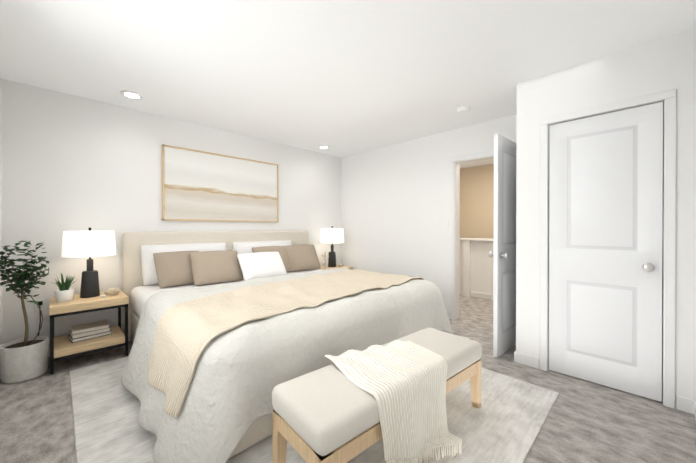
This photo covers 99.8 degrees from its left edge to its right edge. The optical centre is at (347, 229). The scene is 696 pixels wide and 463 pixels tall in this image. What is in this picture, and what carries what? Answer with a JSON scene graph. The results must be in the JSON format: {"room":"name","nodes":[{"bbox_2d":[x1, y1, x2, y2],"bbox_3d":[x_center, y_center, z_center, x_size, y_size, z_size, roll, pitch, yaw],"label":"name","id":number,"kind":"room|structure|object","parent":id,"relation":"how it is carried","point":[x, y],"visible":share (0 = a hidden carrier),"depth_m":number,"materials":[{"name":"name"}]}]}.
{"room":"bedroom","nodes":[
{"label":"bedroom","id":0,"kind":"room"},
{"bbox_2d":[0,77,1,345],"bbox_3d":[-1.500,-0.047,0.952,0.120,2.440,4.180,0,0,-45],"label":"wall","id":1,"kind":"structure","parent":0,"point":[0,223],"depth_m":2.44,"materials":[{"name":"white paint"}]},
{"bbox_2d":[1,79,340,346],"bbox_3d":[-1.566,-0.059,3.912,4.190,2.440,0.120,0,0,-45],"label":"wall","id":2,"kind":"structure","parent":0,"point":[72,163],"depth_m":2.91,"materials":[{"name":"white paint"}]},
{"bbox_2d":[34,298,45,335],"bbox_3d":[-2.752,0.886,2.606,0.089,0.521,0.074,0,0,-45],"label":"outlet","id":3,"kind":"object","parent":2,"relation":"attached to","point":[41,303],"visible":0.62,"depth_m":2.62,"materials":[{"name":"white plastic"}]},
{"bbox_2d":[162,144,277,221],"bbox_3d":[-1.558,-0.529,3.807,1.475,0.850,0.033,0,0,-45],"label":"picture frame","id":4,"kind":"object","parent":2,"relation":"attached to","point":[197,185],"visible":0.94,"depth_m":3.70,"materials":[{"name":"paper"}]},
{"bbox_2d":[0,295,695,462],"bbox_3d":[0.804,1.193,3.321,6.720,0.060,4.300,0,0,-45],"label":"floor","id":5,"kind":"structure","parent":0,"point":[586,421],"depth_m":1.81,"materials":[{"name":"carpet"}]},
{"bbox_2d":[0,241,48,383],"bbox_3d":[-2.573,0.628,2.335,0.274,1.078,0.411,0,0,-45],"label":"potted plant","id":6,"kind":"object","parent":5,"relation":"on","point":[25,358],"visible":1,"depth_m":2.28,"materials":[{"name":"plant"}]},
{"bbox_2d":[49,289,128,374],"bbox_3d":[-2.346,0.884,2.665,0.510,0.538,0.460,0,0,-45],"label":"nightstand","id":7,"kind":"object","parent":5,"relation":"on","point":[63,347],"visible":0.96,"depth_m":2.53,"materials":[{"name":"brown wood"}]},
{"bbox_2d":[51,274,77,301],"bbox_3d":[-2.438,0.494,2.543,0.234,0.242,0.218,0,0,-45],"label":"plant","id":8,"kind":"object","parent":7,"relation":"on","point":[64,292],"visible":1,"depth_m":2.50,"materials":[{"name":"green plant"}]},
{"bbox_2d":[61,227,115,297],"bbox_3d":[-2.361,0.298,2.683,0.376,0.634,0.376,0,0,-45],"label":"lamp","id":9,"kind":"object","parent":7,"relation":"on","point":[79,244],"visible":1,"depth_m":2.59,"materials":[{"name":"black"}]},
{"bbox_2d":[68,320,110,342],"bbox_3d":[-2.357,0.927,2.683,0.200,0.095,0.277,0,0,41],"label":"books","id":10,"kind":"object","parent":7,"relation":"in","point":[82,332],"visible":1,"depth_m":2.63,"materials":[{"name":"beige paper"}]},
{"bbox_2d":[100,288,120,297],"bbox_3d":[-2.195,0.579,2.709,0.152,0.070,0.106,0,0,-45],"label":"shell","id":11,"kind":"object","parent":7,"relation":"on","point":[113,291],"visible":1,"depth_m":2.70,"materials":[{"name":"white"}]},
{"bbox_2d":[69,357,558,462],"bbox_3d":[-0.390,1.162,2.238,2.460,0.010,2.880,0,0,-45],"label":"rug","id":12,"kind":"object","parent":5,"relation":"on","point":[504,422],"visible":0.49,"depth_m":1.75,"materials":[{"name":"white carpet"}]},
{"bbox_2d":[121,231,472,462],"bbox_3d":[-0.600,0.589,2.956,2.741,1.128,2.571,0,0,-45],"label":"bed","id":13,"kind":"object","parent":12,"relation":"on","point":[228,331],"visible":0.98,"depth_m":1.96,"materials":[{"name":"beige fabric"}]},
{"bbox_2d":[141,243,226,284],"bbox_3d":[-1.800,0.366,3.319,0.932,0.447,0.196,0,-18,-45],"label":"pillow","id":14,"kind":"object","parent":13,"relation":"on","point":[148,270],"depth_m":3.09,"materials":[{"name":"white fabric"}]},
{"bbox_2d":[237,252,286,280],"bbox_3d":[-0.983,0.422,3.403,0.570,0.371,0.160,0,-35,-47],"label":"pillow","id":15,"kind":"object","parent":13,"relation":"on","point":[259,264],"depth_m":3.31,"materials":[{"name":"white fabric"}]},
{"bbox_2d":[233,240,291,273],"bbox_3d":[-1.111,0.363,4.001,0.932,0.447,0.210,0,-18,-45],"label":"pillow","id":16,"kind":"object","parent":13,"relation":"on","point":[242,246],"depth_m":3.86,"materials":[{"name":"white fabric"}]},
{"bbox_2d":[148,269,423,418],"bbox_3d":[-0.265,0.679,2.614,2.571,0.448,1.073,0,0,-45],"label":"throw","id":17,"kind":"object","parent":13,"relation":"on","point":[183,329],"depth_m":1.85,"materials":[{"name":"beige fabric"}]},
{"bbox_2d":[272,328,481,462],"bbox_3d":[0.285,0.929,1.622,1.300,0.458,0.588,0,0,-41],"label":"bench","id":18,"kind":"object","parent":12,"relation":"on","point":[346,406],"visible":1,"depth_m":1.38,"materials":[{"name":"fabric"}]},
{"bbox_2d":[325,340,459,460],"bbox_3d":[0.251,0.891,1.599,0.627,0.383,0.585,0,0,-41],"label":"throw","id":19,"kind":"object","parent":18,"relation":"on","point":[407,383],"depth_m":1.47,"materials":[{"name":"white fabric"}]},
{"bbox_2d":[320,265,352,269],"bbox_3d":[-0.260,0.876,4.729,0.510,0.538,0.460,0,0,-45],"label":"nightstand","id":20,"kind":"object","parent":5,"relation":"on","point":[336,267],"visible":0.1,"depth_m":4.68,"materials":[{"name":"brown wood"}]},
{"bbox_2d":[322,252,328,267],"bbox_3d":[-0.351,0.479,4.611,0.152,0.256,0.105,0,0,-45],"label":"decorative vase","id":21,"kind":"object","parent":20,"relation":"on","point":[325,265],"visible":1,"depth_m":4.59,"materials":[{"name":"beige ceramic"}]},
{"bbox_2d":[320,226,343,266],"bbox_3d":[-0.257,0.276,4.758,0.391,0.659,0.391,0,0,-45],"label":"lamp","id":22,"kind":"object","parent":20,"relation":"on","point":[332,235],"visible":1,"depth_m":4.62,"materials":[{"name":"black"}]},
{"bbox_2d":[0,0,695,168],"bbox_3d":[0.804,-1.307,3.311,6.720,0.060,4.300,0,0,-45],"label":"ceiling","id":23,"kind":"structure","parent":0,"point":[342,78],"depth_m":2.13,"materials":[{"name":"white paint"}]},
{"bbox_2d":[120,90,143,99],"bbox_3d":[-2.049,-1.270,2.781,0.184,0.009,0.184,0,0,-45],"label":"recessed light","id":24,"kind":"object","parent":23,"relation":"in","point":[131,95],"visible":0.98,"depth_m":2.77,"materials":[{"name":"white plastic"}]},
{"bbox_2d":[318,145,329,148],"bbox_3d":[-0.371,-1.278,4.555,0.184,0.009,0.184,0,0,-45],"label":"recessed light","id":25,"kind":"object","parent":23,"relation":"in","point":[323,147],"visible":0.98,"depth_m":4.56,"materials":[{"name":"white plastic"}]},
{"bbox_2d":[457,106,470,113],"bbox_3d":[1.220,-1.254,3.090,0.132,0.044,0.132,0,0,-45],"label":"smoke detector","id":26,"kind":"object","parent":23,"relation":"attached to","point":[463,109],"visible":1,"depth_m":3.05,"materials":[{"name":"white plastic"}]},
{"bbox_2d":[341,114,516,311],"bbox_3d":[0.996,-0.061,4.217,0.120,2.440,3.050,0,0,-45],"label":"wall","id":27,"kind":"structure","parent":0,"point":[395,205],"depth_m":4.26,"materials":[{"name":"white paint"}]},
{"bbox_2d":[450,150,493,319],"bbox_3d":[1.647,0.122,3.462,0.016,2.080,0.920,0,0,-45],"label":"door frame","id":28,"kind":"structure","parent":27,"relation":"attached to","point":[476,155],"depth_m":3.76,"materials":[{"name":"white wood"}]},
{"bbox_2d":[488,133,515,357],"bbox_3d":[1.625,0.147,2.907,0.790,2.016,0.171,0,0,-42],"label":"hall door","id":29,"kind":"structure","parent":28,"relation":"attached to","point":[504,303],"depth_m":2.74,"materials":[{"name":"white wood"}]},
{"bbox_2d":[459,240,493,296],"bbox_3d":[2.508,0.672,4.696,0.160,0.970,2.700,0,0,-45],"label":"wall","id":30,"kind":"structure","parent":0,"point":[476,268],"depth_m":5.00,"materials":[{"name":"white paint"}]},
{"bbox_2d":[460,238,493,240],"bbox_3d":[2.511,0.172,4.698,0.210,0.030,2.700,0,0,-45],"label":"trim","id":31,"kind":"structure","parent":30,"relation":"on","point":[479,239],"depth_m":4.93,"materials":[{"name":"white wood"}]},
{"bbox_2d":[471,291,492,299],"bbox_3d":[2.781,1.114,4.384,0.013,0.090,1.870,0,0,-45],"label":"baseboard","id":32,"kind":"structure","parent":30,"relation":"attached to","point":[473,294],"depth_m":4.91,"materials":[{"name":"white"}]},
{"bbox_2d":[460,164,493,238],"bbox_3d":[3.247,-0.066,5.425,0.120,2.440,2.940,0,0,-45],"label":"wall","id":33,"kind":"structure","parent":0,"point":[476,201],"depth_m":5.95,"materials":[{"name":"beige paint"}]},
{"bbox_2d":[516,28,695,407],"bbox_3d":[1.884,-0.053,2.253,0.120,2.440,1.030,0,0,-45],"label":"wall","id":34,"kind":"structure","parent":0,"point":[668,63],"depth_m":2.06,"materials":[{"name":"white paint"}]},
{"bbox_2d":[514,350,525,362],"bbox_3d":[1.735,1.120,2.847,0.763,0.090,0.023,0,0,-45],"label":"baseboard","id":35,"kind":"structure","parent":34,"relation":"attached to","point":[518,356],"depth_m":2.56,"materials":[{"name":"white"}]},
{"bbox_2d":[454,100,664,404],"bbox_3d":[1.776,0.149,2.896,0.872,2.031,1.807,0,0,-45],"label":"trim","id":36,"kind":"structure","parent":34,"relation":"attached to","point":[456,230],"depth_m":3.65,"materials":[{"name":"white wood"}]},
{"bbox_2d":[549,102,662,401],"bbox_3d":[1.868,0.152,2.178,0.103,2.012,0.637,0,0,-45],"label":"closet door","id":37,"kind":"structure","parent":34,"relation":"in","point":[605,236],"depth_m":2.16,"materials":[{"name":"white wood"}]},
{"bbox_2d":[540,89,675,408],"bbox_3d":[1.866,0.128,2.175,0.016,2.080,0.753,0,0,-45],"label":"trim","id":38,"kind":"structure","parent":34,"relation":"attached to","point":[669,96],"depth_m":1.93,"materials":[{"name":"white wood"}]},
{"bbox_2d":[687,398,695,418],"bbox_3d":[1.066,1.129,0.746,3.170,0.090,0.030,0,0,-45],"label":"baseboard","id":39,"kind":"structure","parent":34,"relation":"attached to","point":[691,404],"depth_m":1.86,"materials":[{"name":"white"}]}
]}

